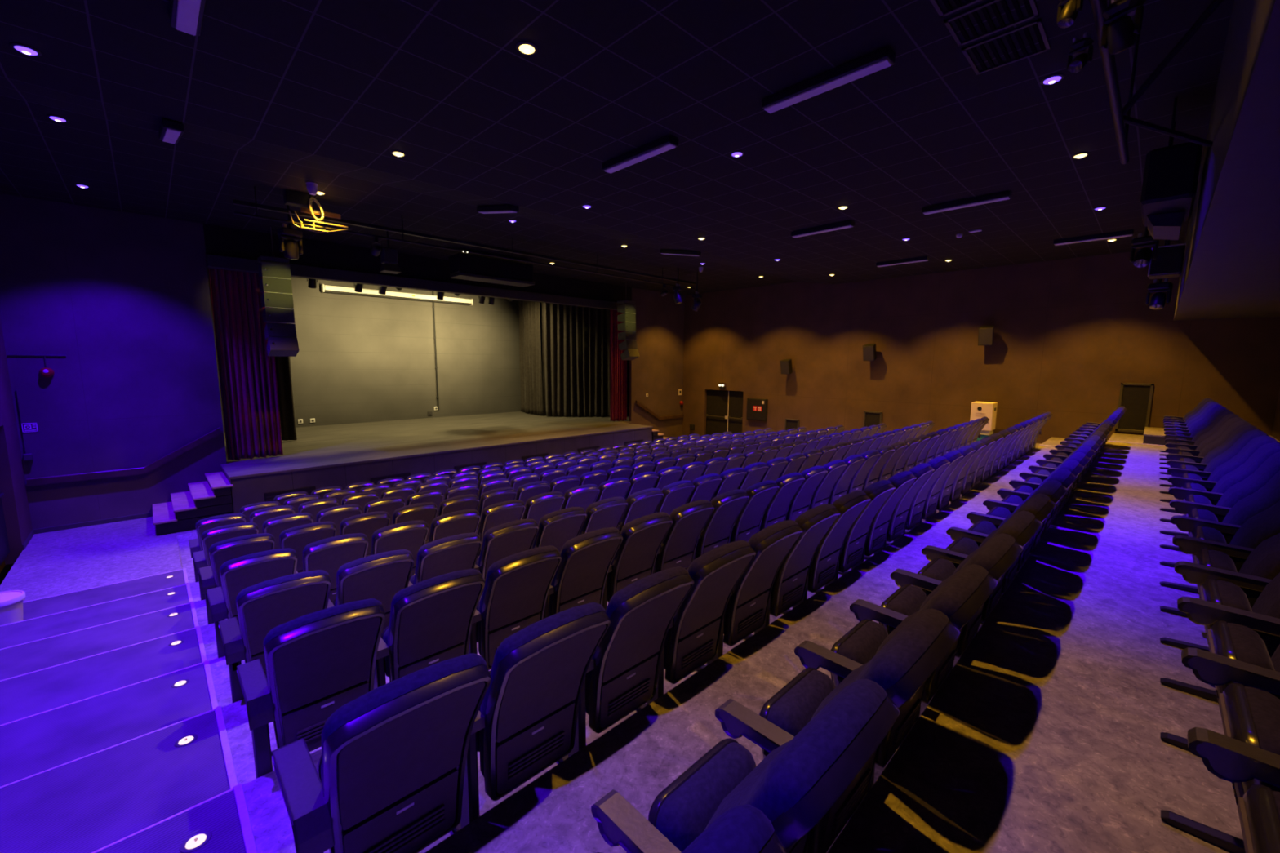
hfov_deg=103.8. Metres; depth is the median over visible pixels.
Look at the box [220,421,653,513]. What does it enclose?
stage
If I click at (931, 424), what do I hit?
seat
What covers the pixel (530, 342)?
curtain
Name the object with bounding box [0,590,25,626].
plastic bucket
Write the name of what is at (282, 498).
seat
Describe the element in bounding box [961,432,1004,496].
seat
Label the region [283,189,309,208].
control box
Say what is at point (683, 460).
seat
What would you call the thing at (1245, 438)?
seat
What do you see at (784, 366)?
grille
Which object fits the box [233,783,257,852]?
trim
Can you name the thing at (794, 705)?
seat cushion
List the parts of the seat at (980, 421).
panel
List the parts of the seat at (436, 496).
backrest, panel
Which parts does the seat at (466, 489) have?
panel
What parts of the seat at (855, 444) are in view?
panel, backrest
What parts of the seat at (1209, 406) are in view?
armrest, backrest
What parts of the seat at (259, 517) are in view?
backrest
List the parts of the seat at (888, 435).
panel, backrest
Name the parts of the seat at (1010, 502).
armrest, panel, backrest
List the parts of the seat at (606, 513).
panel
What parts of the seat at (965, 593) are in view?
armrest, panel, backrest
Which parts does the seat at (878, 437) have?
panel, backrest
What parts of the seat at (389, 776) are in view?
armrest, panel, number plate, panel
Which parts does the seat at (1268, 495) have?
armrest, backrest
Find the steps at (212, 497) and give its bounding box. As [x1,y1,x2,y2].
[152,471,233,536]
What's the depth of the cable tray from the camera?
8.61 m
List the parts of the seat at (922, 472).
panel, panel, backrest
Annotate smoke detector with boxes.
[306,182,317,195]
[698,266,702,272]
[955,233,963,237]
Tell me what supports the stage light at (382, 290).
hanging from the light bar
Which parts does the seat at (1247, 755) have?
underside panel, armrest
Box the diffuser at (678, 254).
[661,253,699,256]
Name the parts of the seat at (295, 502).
panel, backrest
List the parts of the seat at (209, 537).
armrest, panel, backrest, panel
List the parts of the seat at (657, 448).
backrest, panel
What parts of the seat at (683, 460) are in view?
backrest, panel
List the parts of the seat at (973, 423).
panel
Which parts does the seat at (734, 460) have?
backrest, panel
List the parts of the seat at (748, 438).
panel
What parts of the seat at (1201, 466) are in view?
armrest, backrest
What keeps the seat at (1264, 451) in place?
on the floor at (1043, 735)
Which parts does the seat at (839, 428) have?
panel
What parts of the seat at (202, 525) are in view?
armrest, panel, backrest, panel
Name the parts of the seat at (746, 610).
panel, backrest, panel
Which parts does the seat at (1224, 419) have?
armrest, backrest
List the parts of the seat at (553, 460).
backrest, panel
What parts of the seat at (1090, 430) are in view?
armrest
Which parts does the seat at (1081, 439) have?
armrest, backrest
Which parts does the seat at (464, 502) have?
panel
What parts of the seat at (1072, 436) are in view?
armrest, backrest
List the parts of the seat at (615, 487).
panel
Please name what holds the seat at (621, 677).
on the floor at (1043, 735)
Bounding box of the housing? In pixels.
[448,251,534,287]
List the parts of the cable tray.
rail, rail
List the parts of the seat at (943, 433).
panel, panel, backrest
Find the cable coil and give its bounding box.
[288,195,351,233]
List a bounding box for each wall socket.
[297,418,302,423]
[310,417,315,422]
[427,410,432,415]
[689,424,694,430]
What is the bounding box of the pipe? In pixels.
[432,291,439,408]
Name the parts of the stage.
vent panel, vent panel, vent panel, vent panel, vent panel, vent panel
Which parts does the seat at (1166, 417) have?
armrest, armrest, backrest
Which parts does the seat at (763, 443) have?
backrest, panel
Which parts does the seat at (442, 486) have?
backrest, panel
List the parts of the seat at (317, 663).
armrest, panel, backrest, panel, panel, number plate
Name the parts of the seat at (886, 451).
panel, panel, backrest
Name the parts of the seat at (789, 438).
backrest, panel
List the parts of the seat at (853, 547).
panel, panel, backrest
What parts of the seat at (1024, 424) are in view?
panel, panel, backrest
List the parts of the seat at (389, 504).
backrest, panel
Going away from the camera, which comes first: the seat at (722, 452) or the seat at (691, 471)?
the seat at (691, 471)
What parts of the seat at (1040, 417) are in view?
panel, panel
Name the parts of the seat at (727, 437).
panel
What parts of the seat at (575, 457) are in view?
backrest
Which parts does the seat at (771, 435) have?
panel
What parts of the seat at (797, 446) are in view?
backrest, panel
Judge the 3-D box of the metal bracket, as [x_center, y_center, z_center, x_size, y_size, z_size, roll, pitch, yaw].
[2.722,-2.455,2.525,4.607,0.922,0.526,-7,10,-44]
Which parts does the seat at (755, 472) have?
panel, backrest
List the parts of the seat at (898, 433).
panel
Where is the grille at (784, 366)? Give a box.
[780,361,789,373]
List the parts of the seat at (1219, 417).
armrest, backrest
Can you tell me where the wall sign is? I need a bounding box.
[21,422,38,432]
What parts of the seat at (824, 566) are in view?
panel, panel, backrest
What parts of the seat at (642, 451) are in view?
backrest, panel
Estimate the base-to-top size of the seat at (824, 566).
1.023 m
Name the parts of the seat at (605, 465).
backrest, panel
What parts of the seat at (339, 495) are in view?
backrest, panel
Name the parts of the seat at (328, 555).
panel, backrest, panel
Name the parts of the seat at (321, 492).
panel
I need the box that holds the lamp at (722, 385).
[718,382,726,388]
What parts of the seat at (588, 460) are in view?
backrest, panel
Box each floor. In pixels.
[0,432,1243,852]
[223,407,629,462]
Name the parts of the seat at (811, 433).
panel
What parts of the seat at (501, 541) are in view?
armrest, backrest, panel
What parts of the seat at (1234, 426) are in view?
armrest, backrest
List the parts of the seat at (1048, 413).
panel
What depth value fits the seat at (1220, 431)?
5.77 m
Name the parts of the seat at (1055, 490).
armrest, panel, backrest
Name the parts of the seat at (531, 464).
backrest, panel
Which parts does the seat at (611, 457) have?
backrest, panel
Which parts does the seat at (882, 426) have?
panel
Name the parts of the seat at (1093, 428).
armrest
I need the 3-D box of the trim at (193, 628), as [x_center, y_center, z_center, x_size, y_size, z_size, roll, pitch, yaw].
[-4.965,2.034,4.197,1.885,0.024,0.012,-7,10,-44]
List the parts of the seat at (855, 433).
panel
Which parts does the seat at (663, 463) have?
backrest, panel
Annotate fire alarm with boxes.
[39,367,54,377]
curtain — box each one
[208,268,283,460]
[270,277,297,440]
[518,300,542,415]
[542,302,609,417]
[609,309,626,421]
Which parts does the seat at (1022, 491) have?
armrest, panel, backrest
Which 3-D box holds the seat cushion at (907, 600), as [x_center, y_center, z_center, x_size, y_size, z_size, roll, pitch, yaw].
[1.403,1.022,2.606,0.418,0.287,0.142,-7,10,-44]
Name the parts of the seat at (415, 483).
backrest, panel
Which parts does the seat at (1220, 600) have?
underside panel, armrest, backrest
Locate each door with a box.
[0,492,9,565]
[706,389,743,435]
[1115,382,1154,433]
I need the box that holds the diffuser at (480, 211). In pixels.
[478,210,516,213]
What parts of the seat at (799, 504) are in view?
panel, panel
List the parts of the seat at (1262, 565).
underside panel, armrest, backrest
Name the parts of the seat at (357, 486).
panel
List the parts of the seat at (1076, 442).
armrest, backrest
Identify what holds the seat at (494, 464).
on the floor at (1043, 735)
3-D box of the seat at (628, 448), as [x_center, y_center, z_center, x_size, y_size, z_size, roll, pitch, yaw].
[-0.529,1.020,13.293,0.564,1.023,0.608,-7,10,-44]
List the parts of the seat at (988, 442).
panel, panel, backrest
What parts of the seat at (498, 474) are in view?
backrest, panel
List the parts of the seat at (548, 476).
backrest, panel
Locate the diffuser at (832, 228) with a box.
[792,225,853,237]
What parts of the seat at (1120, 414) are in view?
armrest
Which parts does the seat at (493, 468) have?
backrest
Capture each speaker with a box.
[257,226,299,356]
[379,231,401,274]
[617,299,639,359]
[780,359,792,374]
[862,343,875,360]
[977,325,994,345]
[1140,97,1202,239]
[1147,240,1186,279]
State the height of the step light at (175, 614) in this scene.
0.008 m
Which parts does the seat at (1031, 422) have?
panel, panel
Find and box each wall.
[0,193,684,529]
[0,317,32,573]
[207,267,543,432]
[626,312,629,407]
[682,250,1279,444]
[1173,0,1279,320]
[1271,388,1279,440]
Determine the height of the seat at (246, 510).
1.023 m
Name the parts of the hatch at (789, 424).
panel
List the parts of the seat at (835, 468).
panel, panel, backrest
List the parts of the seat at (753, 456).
backrest, panel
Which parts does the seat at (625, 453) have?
backrest, panel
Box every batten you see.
[158,118,184,143]
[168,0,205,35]
[300,207,341,218]
[476,204,519,213]
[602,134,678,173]
[659,249,701,256]
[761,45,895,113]
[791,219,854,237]
[875,255,929,266]
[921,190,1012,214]
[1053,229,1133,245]
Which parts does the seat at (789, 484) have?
panel, panel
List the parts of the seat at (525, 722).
armrest, panel, number plate, backrest, panel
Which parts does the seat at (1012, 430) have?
panel, panel, backrest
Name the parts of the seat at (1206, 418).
armrest, backrest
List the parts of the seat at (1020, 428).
panel, panel, backrest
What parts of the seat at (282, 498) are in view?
panel, backrest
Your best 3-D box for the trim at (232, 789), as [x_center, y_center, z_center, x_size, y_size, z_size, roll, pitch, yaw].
[-2.598,1.804,1.723,1.885,0.024,0.012,-7,10,-44]
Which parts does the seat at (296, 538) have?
backrest, panel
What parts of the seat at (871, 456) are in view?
panel, panel, backrest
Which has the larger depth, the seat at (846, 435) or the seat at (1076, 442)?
the seat at (846, 435)
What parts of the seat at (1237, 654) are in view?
underside panel, armrest, backrest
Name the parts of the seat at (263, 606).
armrest, panel, panel, backrest, panel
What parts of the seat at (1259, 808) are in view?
underside panel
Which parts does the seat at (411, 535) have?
backrest, panel, panel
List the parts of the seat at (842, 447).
panel, backrest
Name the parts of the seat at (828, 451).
panel, backrest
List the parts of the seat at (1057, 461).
armrest, backrest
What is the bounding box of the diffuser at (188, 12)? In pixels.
[175,0,200,35]
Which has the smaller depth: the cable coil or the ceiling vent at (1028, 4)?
the ceiling vent at (1028, 4)
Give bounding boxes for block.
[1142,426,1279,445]
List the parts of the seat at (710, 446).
backrest, panel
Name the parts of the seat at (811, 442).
panel, backrest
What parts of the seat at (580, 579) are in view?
armrest, panel, panel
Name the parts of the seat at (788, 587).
panel, backrest, panel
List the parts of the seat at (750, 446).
backrest, panel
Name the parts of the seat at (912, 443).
panel, panel, backrest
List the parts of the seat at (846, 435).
panel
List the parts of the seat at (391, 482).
backrest, panel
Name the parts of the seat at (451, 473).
backrest, panel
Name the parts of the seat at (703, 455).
backrest, panel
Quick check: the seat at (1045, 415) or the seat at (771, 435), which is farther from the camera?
the seat at (771, 435)
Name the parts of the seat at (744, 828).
backrest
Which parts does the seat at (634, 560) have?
armrest, panel, panel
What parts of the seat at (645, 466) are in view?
panel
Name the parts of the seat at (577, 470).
panel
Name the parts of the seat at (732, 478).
panel, backrest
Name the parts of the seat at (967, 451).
panel, panel, backrest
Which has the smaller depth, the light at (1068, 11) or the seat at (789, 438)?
the light at (1068, 11)
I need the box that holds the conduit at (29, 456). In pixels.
[15,391,33,461]
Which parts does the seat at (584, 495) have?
panel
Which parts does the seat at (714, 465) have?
backrest, panel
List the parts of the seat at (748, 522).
panel, panel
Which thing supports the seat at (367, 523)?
on the floor at (1043, 735)
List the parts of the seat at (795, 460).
panel, backrest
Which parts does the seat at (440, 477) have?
backrest, panel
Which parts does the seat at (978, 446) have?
panel, panel, backrest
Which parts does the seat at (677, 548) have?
panel, panel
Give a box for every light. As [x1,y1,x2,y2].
[8,42,41,56]
[46,114,68,122]
[74,183,90,187]
[164,575,174,578]
[165,591,177,595]
[167,612,179,617]
[168,640,183,646]
[171,679,189,688]
[173,733,197,747]
[179,830,212,852]
[276,204,302,259]
[306,278,317,288]
[316,190,325,195]
[320,284,473,305]
[353,283,363,292]
[370,236,382,256]
[377,285,386,294]
[390,150,405,156]
[436,291,444,300]
[478,296,484,303]
[488,297,494,304]
[515,40,537,54]
[582,204,591,208]
[660,284,667,296]
[672,267,683,304]
[691,271,702,311]
[729,150,744,156]
[837,204,848,208]
[901,237,911,240]
[1040,73,1064,84]
[1056,0,1083,27]
[1066,31,1093,72]
[1071,151,1089,158]
[1093,206,1107,210]
[1100,0,1146,54]
[1106,238,1117,241]
[1128,226,1159,267]
[1145,240,1173,310]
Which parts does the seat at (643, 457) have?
backrest, panel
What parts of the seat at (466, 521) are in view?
panel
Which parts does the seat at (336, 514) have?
backrest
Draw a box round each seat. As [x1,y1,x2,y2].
[188,513,245,582]
[192,522,258,600]
[198,533,275,624]
[206,547,297,657]
[217,569,331,702]
[235,598,385,778]
[240,501,280,522]
[249,505,295,533]
[262,512,313,549]
[271,653,491,852]
[273,491,308,505]
[279,521,337,573]
[283,494,320,513]
[295,533,368,603]
[297,497,339,523]
[311,486,342,498]
[316,504,361,536]
[323,488,357,506]
[327,549,414,637]
[340,511,391,556]
[342,492,378,514]
[345,481,374,493]
[360,484,391,498]
[364,497,404,525]
[370,520,428,575]
[373,568,484,688]
[377,477,404,488]
[380,485,415,506]
[392,502,437,542]
[393,479,422,493]
[406,473,431,483]
[406,489,444,517]
[408,533,482,586]
[416,480,448,500]
[423,475,451,488]
[425,509,480,543]
[433,469,457,479]
[438,494,479,516]
[444,484,479,499]
[448,475,478,488]
[451,471,477,479]
[452,602,610,833]
[458,466,480,475]
[468,545,561,670]
[474,518,538,593]
[475,499,525,555]
[476,466,502,485]
[476,471,506,496]
[476,478,511,510]
[476,487,516,529]
[482,462,503,470]
[502,463,524,478]
[503,459,524,466]
[506,466,531,487]
[510,473,539,498]
[515,480,550,506]
[521,491,564,525]
[524,457,543,466]
[524,460,546,470]
[531,463,555,477]
[531,506,586,553]
[538,468,565,485]
[543,453,562,462]
[543,527,622,618]
[546,457,565,466]
[548,475,580,495]
[555,459,577,471]
[558,566,693,763]
[560,484,599,511]
[562,451,578,459]
[565,453,584,462]
[565,464,590,478]
[577,456,597,467]
[577,470,607,487]
[578,497,627,535]
[579,448,595,456]
[584,451,602,458]
[589,460,613,472]
[591,679,900,852]
[594,477,631,502]
[595,446,610,453]
[596,453,616,462]
[596,804,787,852]
[601,511,672,610]
[602,448,618,455]
[604,465,632,481]
[611,444,626,451]
[611,457,633,468]
[615,450,634,459]
[617,488,663,533]
[618,446,634,452]
[624,471,657,500]
[625,442,639,448]
[628,461,654,480]
[631,453,653,467]
[632,447,650,457]
[634,444,648,450]
[635,540,755,711]
[639,440,653,445]
[648,442,662,449]
[649,444,666,455]
[651,450,670,462]
[652,438,665,443]
[652,457,675,474]
[653,466,683,490]
[653,499,714,573]
[655,480,694,515]
[662,440,675,446]
[665,436,677,441]
[665,443,681,451]
[669,447,687,458]
[674,453,694,467]
[675,438,688,444]
[676,435,688,439]
[678,461,706,482]
[680,440,694,448]
[685,444,702,455]
[686,473,722,503]
[688,433,699,437]
[688,436,700,441]
[693,438,707,446]
[693,449,712,463]
[693,488,749,560]
[695,520,803,671]
[699,434,711,439]
[701,457,726,475]
[702,442,717,451]
[706,436,720,443]
[711,432,722,437]
[711,447,728,458]
[711,467,746,499]
[715,440,730,448]
[715,608,959,852]
[719,434,732,440]
[720,453,745,474]
[721,431,733,435]
[725,444,744,457]
[728,480,778,542]
[729,437,743,446]
[731,432,743,439]
[737,462,768,490]
[739,449,762,468]
[741,441,758,454]
[742,431,753,439]
[742,435,755,444]
[743,503,839,639]
[752,429,764,436]
[754,433,767,442]
[755,439,771,450]
[758,446,777,462]
[759,472,804,531]
[760,457,787,482]
[762,427,773,434]
[765,431,777,439]
[769,436,784,447]
[773,443,792,458]
[777,430,788,437]
[779,453,805,477]
[782,434,795,444]
[782,490,871,614]
[785,465,827,520]
[786,428,797,435]
[787,440,806,456]
[793,432,806,441]
[794,564,997,817]
[796,426,807,433]
[796,448,822,473]
[800,437,818,453]
[804,430,817,440]
[808,459,847,510]
[813,444,836,466]
[814,428,826,438]
[814,435,831,449]
[814,480,895,592]
[824,426,835,435]
[826,432,841,445]
[828,441,850,462]
[828,453,865,504]
[833,425,844,433]
[836,431,852,444]
[838,471,916,575]
[841,438,862,460]
[846,428,861,442]
[847,449,880,493]
[849,533,1023,746]
[854,435,874,454]
[857,426,870,439]
[862,444,894,490]
[864,462,934,559]
[866,424,879,435]
[866,433,884,451]
[875,422,887,434]
[876,431,894,448]
[877,441,907,481]
[885,456,950,546]
[887,428,903,445]
[890,437,919,477]
[890,511,1041,694]
[896,426,912,442]
[902,435,929,471]
[904,424,919,440]
[905,450,964,533]
[913,422,928,438]
[914,431,939,466]
[921,421,934,435]
[921,444,975,523]
[921,493,1056,653]
[924,429,948,462]
[933,426,956,458]
[938,440,986,511]
[942,424,964,456]
[946,480,1067,624]
[950,422,971,451]
[951,436,995,503]
[956,420,977,449]
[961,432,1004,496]
[964,418,983,445]
[966,468,1076,599]
[970,417,989,443]
[970,429,1011,490]
[979,426,1017,484]
[982,459,1084,577]
[988,423,1024,478]
[995,421,1030,473]
[996,452,1089,559]
[1003,419,1035,468]
[1008,417,1039,465]
[1008,445,1095,543]
[1015,415,1044,461]
[1018,440,1099,530]
[1020,413,1048,457]
[1025,411,1053,454]
[1027,435,1103,517]
[1035,431,1106,507]
[1043,426,1110,499]
[1048,423,1112,492]
[1054,420,1115,483]
[1059,417,1117,479]
[1064,415,1119,471]
[1068,413,1121,466]
[1072,411,1122,463]
[1075,409,1124,458]
[1079,407,1125,449]
[1082,406,1126,446]
[1159,397,1211,452]
[1159,399,1213,456]
[1159,400,1216,460]
[1159,402,1218,464]
[1159,404,1222,469]
[1159,406,1226,475]
[1159,408,1230,480]
[1159,411,1234,487]
[1159,413,1239,494]
[1159,417,1244,502]
[1159,420,1251,513]
[1159,424,1261,523]
[1160,429,1270,536]
[1160,435,1279,551]
[1160,442,1279,568]
[1160,451,1279,593]
[1160,470,1279,617]
[1160,500,1279,652]
[1160,533,1279,702]
[1160,573,1279,752]
[1160,620,1279,852]
[1186,682,1279,811]
[1237,784,1279,852]
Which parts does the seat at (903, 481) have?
panel, panel, backrest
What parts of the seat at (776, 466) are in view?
panel, backrest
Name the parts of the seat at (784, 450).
backrest, panel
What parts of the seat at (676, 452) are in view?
backrest, panel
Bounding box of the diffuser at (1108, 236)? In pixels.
[1054,234,1132,245]
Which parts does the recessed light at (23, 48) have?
bulb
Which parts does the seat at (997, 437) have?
panel, panel, backrest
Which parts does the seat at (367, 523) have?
backrest, panel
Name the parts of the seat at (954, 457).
panel, panel, backrest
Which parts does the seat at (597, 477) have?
panel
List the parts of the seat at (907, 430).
panel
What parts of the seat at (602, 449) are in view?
backrest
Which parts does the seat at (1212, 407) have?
armrest, backrest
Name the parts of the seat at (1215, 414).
armrest, backrest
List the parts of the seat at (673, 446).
backrest, panel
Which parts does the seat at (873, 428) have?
panel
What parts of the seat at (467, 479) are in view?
panel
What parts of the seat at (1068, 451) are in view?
armrest, backrest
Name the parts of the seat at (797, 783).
armrest, panel, backrest, panel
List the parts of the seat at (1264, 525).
armrest, backrest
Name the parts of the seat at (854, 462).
panel, panel, backrest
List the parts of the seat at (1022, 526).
armrest, panel, backrest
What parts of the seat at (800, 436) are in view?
panel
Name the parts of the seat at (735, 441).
panel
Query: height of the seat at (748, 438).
1.023 m
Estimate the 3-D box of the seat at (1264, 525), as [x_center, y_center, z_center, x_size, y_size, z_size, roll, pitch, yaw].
[3.423,0.754,2.828,0.564,1.023,0.608,-7,10,-44]
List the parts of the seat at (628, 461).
backrest, panel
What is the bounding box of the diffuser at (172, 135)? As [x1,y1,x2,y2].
[162,128,181,143]
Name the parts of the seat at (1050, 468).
armrest, backrest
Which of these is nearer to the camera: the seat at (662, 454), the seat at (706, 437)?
the seat at (662, 454)
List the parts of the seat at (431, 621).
armrest, panel, number plate, panel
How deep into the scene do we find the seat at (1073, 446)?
7.38 m
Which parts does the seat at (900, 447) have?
panel, panel, backrest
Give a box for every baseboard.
[22,529,34,550]
[33,512,151,534]
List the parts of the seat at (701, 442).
panel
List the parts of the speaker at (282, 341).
frame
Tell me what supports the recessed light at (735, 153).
in the ceiling
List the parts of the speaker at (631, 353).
frame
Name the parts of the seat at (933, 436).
panel, panel, backrest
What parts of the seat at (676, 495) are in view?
panel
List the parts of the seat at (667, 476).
backrest, panel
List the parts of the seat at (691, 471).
backrest, panel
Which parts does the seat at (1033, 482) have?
armrest, panel, backrest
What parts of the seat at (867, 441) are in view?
panel, backrest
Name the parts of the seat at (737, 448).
backrest, panel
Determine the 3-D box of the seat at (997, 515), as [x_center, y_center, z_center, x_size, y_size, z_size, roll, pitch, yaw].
[3.038,0.824,4.028,0.564,1.023,0.608,-7,10,-44]
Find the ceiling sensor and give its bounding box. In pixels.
[968,228,982,232]
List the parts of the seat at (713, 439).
panel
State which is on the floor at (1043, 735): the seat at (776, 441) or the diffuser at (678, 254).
the seat at (776, 441)
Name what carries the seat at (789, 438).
on the floor at (1043, 735)
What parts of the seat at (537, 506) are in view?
panel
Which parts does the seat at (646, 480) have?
panel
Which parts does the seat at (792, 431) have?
panel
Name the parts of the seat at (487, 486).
panel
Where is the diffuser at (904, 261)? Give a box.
[876,259,928,266]
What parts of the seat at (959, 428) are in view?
panel, backrest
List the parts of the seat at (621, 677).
armrest, panel, number plate, backrest, panel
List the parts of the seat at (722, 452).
backrest, panel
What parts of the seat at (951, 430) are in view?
panel, backrest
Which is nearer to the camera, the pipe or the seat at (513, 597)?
the seat at (513, 597)
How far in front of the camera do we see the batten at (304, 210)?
8.75 m
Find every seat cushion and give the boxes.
[382,628,389,676]
[409,574,414,584]
[475,595,481,641]
[476,674,490,751]
[655,742,755,852]
[767,670,835,737]
[837,621,888,664]
[887,585,926,633]
[923,558,955,597]
[950,537,978,568]
[972,520,995,534]
[990,506,1010,518]
[1004,495,1022,504]
[1017,485,1033,493]
[1027,476,1042,484]
[1036,469,1049,475]
[1044,463,1057,468]
[1052,457,1062,462]
[1057,452,1068,456]
[1062,448,1072,451]
[1180,446,1190,449]
[1182,452,1193,456]
[1183,457,1195,462]
[1185,465,1199,471]
[1187,473,1202,479]
[1190,483,1206,491]
[1193,494,1212,505]
[1197,509,1217,521]
[1202,526,1226,543]
[1208,550,1237,572]
[1216,580,1253,612]
[1227,622,1275,686]
[1244,686,1279,791]
[1272,791,1279,816]
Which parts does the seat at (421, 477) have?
backrest, panel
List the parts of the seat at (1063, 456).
armrest, backrest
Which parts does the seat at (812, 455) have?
panel, backrest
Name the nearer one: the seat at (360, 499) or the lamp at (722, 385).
the seat at (360, 499)
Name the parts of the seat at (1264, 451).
armrest, backrest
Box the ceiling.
[0,0,1234,295]
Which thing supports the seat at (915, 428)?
on the floor at (1043, 735)
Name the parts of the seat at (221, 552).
armrest, panel, backrest, panel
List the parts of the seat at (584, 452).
backrest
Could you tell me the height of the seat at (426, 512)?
1.023 m
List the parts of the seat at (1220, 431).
armrest, backrest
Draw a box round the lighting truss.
[232,186,695,289]
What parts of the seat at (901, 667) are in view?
armrest, panel, backrest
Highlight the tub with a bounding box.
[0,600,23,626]
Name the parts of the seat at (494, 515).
backrest, panel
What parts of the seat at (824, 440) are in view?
backrest, panel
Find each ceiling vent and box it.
[929,0,981,17]
[943,0,1039,46]
[961,17,1050,75]
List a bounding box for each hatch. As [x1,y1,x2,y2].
[784,417,799,431]
[862,410,882,426]
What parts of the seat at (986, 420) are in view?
panel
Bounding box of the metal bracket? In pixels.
[1089,0,1223,164]
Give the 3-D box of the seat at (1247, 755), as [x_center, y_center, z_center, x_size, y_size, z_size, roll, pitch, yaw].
[1.847,0.938,1.304,0.564,1.023,0.608,-7,10,-44]
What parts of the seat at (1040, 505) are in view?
armrest, panel, backrest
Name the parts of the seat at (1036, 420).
panel, panel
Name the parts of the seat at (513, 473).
backrest, panel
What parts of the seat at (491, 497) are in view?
panel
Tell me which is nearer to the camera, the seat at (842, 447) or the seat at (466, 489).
the seat at (466, 489)
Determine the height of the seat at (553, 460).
1.023 m
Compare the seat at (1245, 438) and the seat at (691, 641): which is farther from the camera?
the seat at (1245, 438)
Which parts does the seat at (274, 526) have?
backrest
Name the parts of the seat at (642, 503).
panel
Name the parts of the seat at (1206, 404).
armrest, backrest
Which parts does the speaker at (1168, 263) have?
glass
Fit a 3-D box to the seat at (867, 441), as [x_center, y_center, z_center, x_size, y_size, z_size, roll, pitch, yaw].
[4.215,0.678,9.937,0.564,1.023,0.608,-7,10,-44]
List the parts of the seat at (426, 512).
backrest, panel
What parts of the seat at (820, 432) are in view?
panel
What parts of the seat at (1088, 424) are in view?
armrest, armrest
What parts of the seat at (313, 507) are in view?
backrest, panel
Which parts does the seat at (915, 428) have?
panel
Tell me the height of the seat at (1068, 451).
1.023 m
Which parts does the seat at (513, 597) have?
armrest, panel, panel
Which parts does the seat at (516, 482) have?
backrest, panel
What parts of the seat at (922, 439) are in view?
panel, panel, backrest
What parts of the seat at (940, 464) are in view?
panel, panel, backrest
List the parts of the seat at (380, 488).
backrest, panel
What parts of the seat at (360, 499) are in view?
backrest, panel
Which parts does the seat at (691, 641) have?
panel, backrest, panel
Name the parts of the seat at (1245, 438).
armrest, backrest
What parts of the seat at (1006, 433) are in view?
panel, panel, backrest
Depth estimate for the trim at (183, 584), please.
5.90 m
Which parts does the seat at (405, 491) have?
backrest, panel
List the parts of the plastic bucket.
lid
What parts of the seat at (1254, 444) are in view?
armrest, backrest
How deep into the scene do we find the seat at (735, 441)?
12.50 m
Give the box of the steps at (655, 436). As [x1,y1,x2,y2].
[651,429,667,441]
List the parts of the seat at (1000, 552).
armrest, panel, backrest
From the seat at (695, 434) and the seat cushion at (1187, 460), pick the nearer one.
the seat cushion at (1187, 460)
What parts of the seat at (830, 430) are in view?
panel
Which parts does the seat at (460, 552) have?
panel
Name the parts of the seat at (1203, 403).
armrest, backrest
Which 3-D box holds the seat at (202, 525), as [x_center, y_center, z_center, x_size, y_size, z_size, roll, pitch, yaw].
[-5.637,1.645,6.732,0.578,1.023,0.596,-7,10,-44]
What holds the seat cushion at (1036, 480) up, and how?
on the seat at (1033, 482)
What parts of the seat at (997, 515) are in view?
armrest, panel, backrest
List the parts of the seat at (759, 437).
panel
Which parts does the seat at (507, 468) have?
backrest, panel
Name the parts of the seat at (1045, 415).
panel, panel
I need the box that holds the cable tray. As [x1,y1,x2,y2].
[300,218,348,232]
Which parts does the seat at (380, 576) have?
armrest, backrest, panel, panel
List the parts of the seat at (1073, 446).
armrest, backrest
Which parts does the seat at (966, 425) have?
panel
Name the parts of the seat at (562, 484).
panel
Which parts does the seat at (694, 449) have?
backrest, panel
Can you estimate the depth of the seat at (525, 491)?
7.14 m
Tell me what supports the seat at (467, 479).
on the floor at (1043, 735)
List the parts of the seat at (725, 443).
backrest, panel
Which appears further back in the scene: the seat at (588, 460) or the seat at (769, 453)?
the seat at (588, 460)
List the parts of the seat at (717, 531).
panel, panel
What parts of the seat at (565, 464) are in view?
panel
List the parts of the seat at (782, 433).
panel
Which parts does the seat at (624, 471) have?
panel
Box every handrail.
[26,426,220,486]
[635,400,684,420]
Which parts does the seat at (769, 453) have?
backrest, panel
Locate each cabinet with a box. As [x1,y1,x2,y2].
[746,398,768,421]
[969,401,997,440]
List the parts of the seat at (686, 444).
panel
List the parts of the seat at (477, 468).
panel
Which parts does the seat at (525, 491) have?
panel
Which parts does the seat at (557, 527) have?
panel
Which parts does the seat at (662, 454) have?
backrest, panel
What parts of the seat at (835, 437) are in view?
backrest, panel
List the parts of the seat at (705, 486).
backrest, panel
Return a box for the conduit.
[7,354,66,367]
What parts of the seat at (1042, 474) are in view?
armrest, backrest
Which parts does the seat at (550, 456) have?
backrest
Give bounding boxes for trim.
[0,584,185,626]
[0,603,189,649]
[0,627,195,681]
[0,662,203,726]
[0,709,214,788]
[22,568,182,603]
[92,788,233,852]
[182,568,188,584]
[186,582,192,603]
[190,601,199,627]
[195,626,207,662]
[203,660,218,710]
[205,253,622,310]
[214,706,237,789]
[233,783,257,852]
[1107,440,1164,445]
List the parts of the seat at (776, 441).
backrest, panel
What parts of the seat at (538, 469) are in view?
backrest, panel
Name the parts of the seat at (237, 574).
armrest, panel, backrest, panel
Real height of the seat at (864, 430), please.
1.023 m
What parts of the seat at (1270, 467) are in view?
armrest, backrest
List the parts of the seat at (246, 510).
panel, backrest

